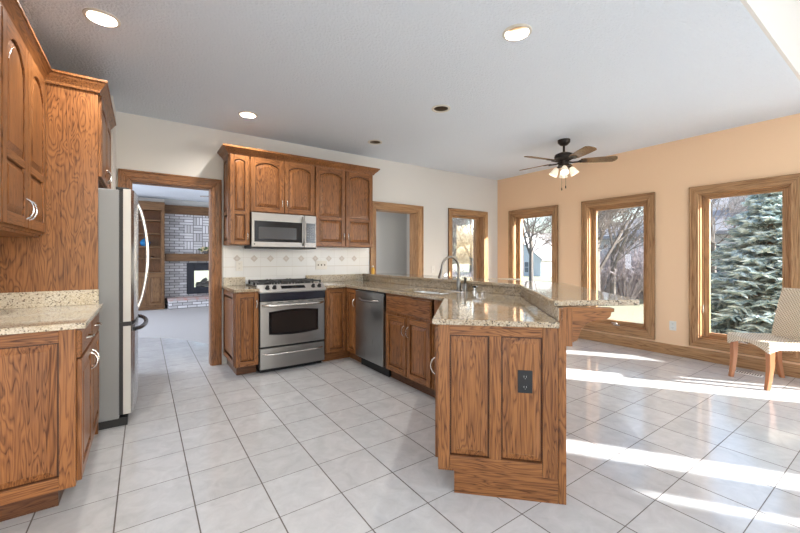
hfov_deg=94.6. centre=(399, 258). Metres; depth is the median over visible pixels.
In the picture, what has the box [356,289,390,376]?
dishwasher
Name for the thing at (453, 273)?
bare shrub
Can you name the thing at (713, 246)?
bare tree
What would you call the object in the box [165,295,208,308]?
hearth
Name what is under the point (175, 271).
wall
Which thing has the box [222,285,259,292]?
countertop
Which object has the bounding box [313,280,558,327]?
countertop
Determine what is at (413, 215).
door
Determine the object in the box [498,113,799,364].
wall
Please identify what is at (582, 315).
corbel
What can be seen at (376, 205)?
trim
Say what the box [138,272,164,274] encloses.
countertop
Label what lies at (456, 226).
bare tree
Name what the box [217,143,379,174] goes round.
crown molding
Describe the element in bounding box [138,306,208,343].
carpet
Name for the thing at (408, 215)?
wall
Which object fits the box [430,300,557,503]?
base cabinet
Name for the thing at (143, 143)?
wall
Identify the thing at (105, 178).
upper cabinet
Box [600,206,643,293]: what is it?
bare tree
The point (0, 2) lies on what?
upper cabinet
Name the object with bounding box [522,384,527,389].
socket
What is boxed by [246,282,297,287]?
cooktop
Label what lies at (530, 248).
bare tree
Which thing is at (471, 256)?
bare tree
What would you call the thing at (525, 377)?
outlet
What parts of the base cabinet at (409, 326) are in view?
door, panel, false drawer, rail, panel, door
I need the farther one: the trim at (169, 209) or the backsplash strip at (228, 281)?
the trim at (169, 209)
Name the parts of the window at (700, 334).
sash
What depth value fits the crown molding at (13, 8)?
2.39 m
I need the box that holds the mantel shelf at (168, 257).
[165,253,208,260]
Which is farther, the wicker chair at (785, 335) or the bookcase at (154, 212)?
the bookcase at (154, 212)
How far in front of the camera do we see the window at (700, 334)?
4.36 m
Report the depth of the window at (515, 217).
6.73 m
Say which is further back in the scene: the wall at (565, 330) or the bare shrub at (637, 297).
the bare shrub at (637, 297)
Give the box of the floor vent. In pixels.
[735,370,763,377]
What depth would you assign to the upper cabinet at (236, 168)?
4.11 m
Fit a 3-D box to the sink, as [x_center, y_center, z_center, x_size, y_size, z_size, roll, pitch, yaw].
[0.296,0.420,3.613,0.357,0.149,0.652,0,0,-35]
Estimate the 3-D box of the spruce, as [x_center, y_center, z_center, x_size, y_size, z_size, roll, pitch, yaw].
[6.834,0.131,6.831,3.466,3.515,3.278,0,0,32]
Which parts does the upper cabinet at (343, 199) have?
door, panel, panel, door, panel, panel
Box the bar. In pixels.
[362,273,638,305]
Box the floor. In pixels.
[0,337,799,532]
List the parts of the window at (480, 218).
sash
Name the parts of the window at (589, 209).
sash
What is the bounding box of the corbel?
[565,306,613,341]
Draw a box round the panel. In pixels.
[0,83,97,434]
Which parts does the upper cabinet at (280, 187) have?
door, panel, door, panel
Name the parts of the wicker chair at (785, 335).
leg, seat, leg, leg, backrest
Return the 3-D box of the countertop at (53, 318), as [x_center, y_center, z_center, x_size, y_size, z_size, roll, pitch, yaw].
[-2.106,0.330,2.020,0.682,0.030,0.950,0,0,-35]
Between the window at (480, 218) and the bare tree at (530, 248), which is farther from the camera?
the bare tree at (530, 248)
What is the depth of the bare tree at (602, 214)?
9.50 m
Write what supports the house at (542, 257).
on the ground
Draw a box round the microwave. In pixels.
[244,212,315,249]
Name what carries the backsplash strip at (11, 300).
on the countertop at (53, 318)
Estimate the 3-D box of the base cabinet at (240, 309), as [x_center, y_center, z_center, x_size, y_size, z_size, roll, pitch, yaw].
[-1.771,0.787,4.094,0.240,0.885,0.694,0,0,-35]
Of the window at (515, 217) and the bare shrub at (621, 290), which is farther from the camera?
the bare shrub at (621, 290)
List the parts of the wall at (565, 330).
post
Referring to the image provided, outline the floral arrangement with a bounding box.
[198,246,208,253]
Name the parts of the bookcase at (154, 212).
panel, door, shelf, shelf, shelf, panel, door, panel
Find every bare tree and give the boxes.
[452,218,473,264]
[452,218,473,277]
[523,208,633,251]
[523,216,551,280]
[598,206,643,306]
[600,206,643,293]
[631,196,748,283]
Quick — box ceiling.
[19,0,799,201]
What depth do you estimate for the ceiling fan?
4.59 m
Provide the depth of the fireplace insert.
9.60 m
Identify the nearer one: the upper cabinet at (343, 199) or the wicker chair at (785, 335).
the wicker chair at (785, 335)
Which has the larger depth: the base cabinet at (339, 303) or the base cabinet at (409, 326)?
the base cabinet at (339, 303)
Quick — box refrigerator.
[98,187,148,430]
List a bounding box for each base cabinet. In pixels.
[0,313,101,521]
[223,289,257,374]
[322,287,360,361]
[386,293,434,397]
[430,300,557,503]
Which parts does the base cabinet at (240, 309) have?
panel, panel, door, panel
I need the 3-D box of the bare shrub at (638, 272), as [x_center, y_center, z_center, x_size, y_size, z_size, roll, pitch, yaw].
[9.404,0.527,13.811,2.422,2.322,2.406,0,0,-43]
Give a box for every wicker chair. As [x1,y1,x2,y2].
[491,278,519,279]
[727,288,799,390]
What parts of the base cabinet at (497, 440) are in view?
handle, door, panel, panel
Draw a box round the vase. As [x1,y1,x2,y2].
[140,238,150,245]
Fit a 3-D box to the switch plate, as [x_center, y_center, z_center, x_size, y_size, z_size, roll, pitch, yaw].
[-1.065,0.085,5.000,0.165,0.118,0.014,0,0,-35]
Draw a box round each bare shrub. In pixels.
[452,268,473,277]
[600,229,643,298]
[600,235,643,298]
[600,249,630,292]
[621,248,643,301]
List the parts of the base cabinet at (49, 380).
panel, panel, drawer, door, panel, door, handle, drawer, panel, handle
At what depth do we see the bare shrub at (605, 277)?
13.54 m
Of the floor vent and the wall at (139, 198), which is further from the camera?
the wall at (139, 198)
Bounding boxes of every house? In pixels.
[523,231,551,275]
[598,195,747,287]
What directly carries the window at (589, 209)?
in the wall at (769, 148)
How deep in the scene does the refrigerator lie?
2.69 m
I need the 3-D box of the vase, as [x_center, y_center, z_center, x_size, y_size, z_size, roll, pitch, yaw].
[-6.128,-0.395,8.869,0.220,0.200,0.220,0,0,-35]
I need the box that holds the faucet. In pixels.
[438,256,467,290]
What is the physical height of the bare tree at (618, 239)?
6.291 m
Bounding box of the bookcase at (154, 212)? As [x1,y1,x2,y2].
[138,200,164,310]
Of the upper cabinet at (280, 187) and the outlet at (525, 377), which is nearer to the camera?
the outlet at (525, 377)
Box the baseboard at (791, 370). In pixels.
[578,330,799,377]
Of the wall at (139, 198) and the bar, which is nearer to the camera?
the bar
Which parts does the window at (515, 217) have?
frame, sash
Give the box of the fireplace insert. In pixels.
[187,263,208,293]
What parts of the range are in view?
warming drawer, oven door, control panel, handle, handle, glass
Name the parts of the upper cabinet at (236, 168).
panel, panel, panel, door, panel, panel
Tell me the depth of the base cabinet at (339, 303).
4.41 m
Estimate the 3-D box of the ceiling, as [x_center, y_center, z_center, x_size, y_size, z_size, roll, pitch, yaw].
[-2.687,-1.525,5.277,10.000,0.050,10.465,0,0,-35]
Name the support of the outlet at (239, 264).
attached to the wall at (143, 143)
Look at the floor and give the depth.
2.28 m
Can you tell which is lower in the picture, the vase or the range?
the range
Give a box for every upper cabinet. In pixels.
[0,2,0,220]
[0,6,45,236]
[98,95,112,188]
[223,154,249,245]
[250,157,314,215]
[315,167,372,247]
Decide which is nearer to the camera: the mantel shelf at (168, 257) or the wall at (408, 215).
the wall at (408, 215)
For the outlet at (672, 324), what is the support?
attached to the wall at (769, 148)
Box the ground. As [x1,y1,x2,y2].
[194,264,643,323]
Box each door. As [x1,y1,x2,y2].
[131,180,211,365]
[376,209,416,273]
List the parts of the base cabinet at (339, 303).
door, panel, door, panel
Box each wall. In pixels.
[98,94,115,188]
[116,111,497,363]
[138,197,163,201]
[164,199,208,307]
[373,281,572,504]
[376,211,406,273]
[407,214,409,273]
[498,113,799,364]
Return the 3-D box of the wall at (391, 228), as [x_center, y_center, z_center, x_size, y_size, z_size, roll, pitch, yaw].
[-0.628,-0.135,6.380,1.760,2.730,0.100,0,0,-35]
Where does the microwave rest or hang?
attached to the upper cabinet at (280, 187)
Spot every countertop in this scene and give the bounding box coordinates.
[0,304,102,334]
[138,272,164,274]
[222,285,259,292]
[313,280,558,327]
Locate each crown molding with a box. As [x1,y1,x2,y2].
[0,0,115,129]
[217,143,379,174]
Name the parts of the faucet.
spout, lever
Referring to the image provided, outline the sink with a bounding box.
[413,291,446,293]
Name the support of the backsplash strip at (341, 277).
on the countertop at (470, 308)
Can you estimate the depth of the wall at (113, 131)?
3.45 m
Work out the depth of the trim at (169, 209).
9.43 m
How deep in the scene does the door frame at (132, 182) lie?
4.24 m
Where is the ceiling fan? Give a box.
[519,138,617,189]
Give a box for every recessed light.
[82,8,120,27]
[238,111,257,117]
[368,140,381,144]
[432,105,449,112]
[502,23,531,41]
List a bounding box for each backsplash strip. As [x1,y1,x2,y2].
[0,289,98,308]
[223,277,244,285]
[306,274,362,281]
[363,276,562,320]
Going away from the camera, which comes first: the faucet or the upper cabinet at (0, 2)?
the upper cabinet at (0, 2)
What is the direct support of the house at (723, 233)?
on the ground
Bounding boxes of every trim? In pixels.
[165,204,208,215]
[370,201,423,274]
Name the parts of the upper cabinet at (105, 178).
door, panel, door, panel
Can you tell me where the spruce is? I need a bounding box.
[711,192,781,333]
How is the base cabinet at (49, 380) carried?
on the floor
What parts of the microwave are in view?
door, plate, handle, control panel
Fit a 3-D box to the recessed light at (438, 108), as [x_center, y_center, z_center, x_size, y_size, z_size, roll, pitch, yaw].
[0.409,-1.566,3.683,0.188,0.148,0.188,0,0,-35]
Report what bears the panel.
on the floor
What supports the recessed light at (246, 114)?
in the ceiling
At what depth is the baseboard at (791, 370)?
4.57 m
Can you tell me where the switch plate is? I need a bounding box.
[316,261,326,268]
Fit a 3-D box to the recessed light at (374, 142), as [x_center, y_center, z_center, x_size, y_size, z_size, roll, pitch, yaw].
[-0.322,-1.566,4.739,0.188,0.148,0.188,0,0,-35]
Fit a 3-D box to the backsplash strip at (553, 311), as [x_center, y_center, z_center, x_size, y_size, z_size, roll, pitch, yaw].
[0.449,0.280,3.717,0.681,0.070,3.759,0,0,-21]
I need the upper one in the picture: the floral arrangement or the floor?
the floral arrangement
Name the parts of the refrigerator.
freezer drawer, door, handle, handle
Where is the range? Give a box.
[246,278,325,372]
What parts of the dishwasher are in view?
handle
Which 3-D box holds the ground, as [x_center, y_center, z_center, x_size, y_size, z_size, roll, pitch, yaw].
[3.775,1.830,20.875,150.000,0.300,150.000,0,0,-35]
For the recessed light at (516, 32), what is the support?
in the ceiling
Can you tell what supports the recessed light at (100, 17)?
in the ceiling
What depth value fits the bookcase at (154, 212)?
8.93 m
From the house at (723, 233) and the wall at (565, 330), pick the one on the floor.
the wall at (565, 330)
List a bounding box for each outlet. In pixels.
[236,261,242,270]
[518,370,532,392]
[669,321,675,330]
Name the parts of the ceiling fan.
blade, lamp shade, lamp shade, lamp shade, blade, blade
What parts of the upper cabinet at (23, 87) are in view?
door, panel, panel, rail, handle, handle, door, panel, panel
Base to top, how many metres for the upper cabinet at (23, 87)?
1.050 m
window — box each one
[448,208,487,278]
[508,205,557,282]
[581,192,654,339]
[689,173,799,362]
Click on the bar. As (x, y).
(553, 293)

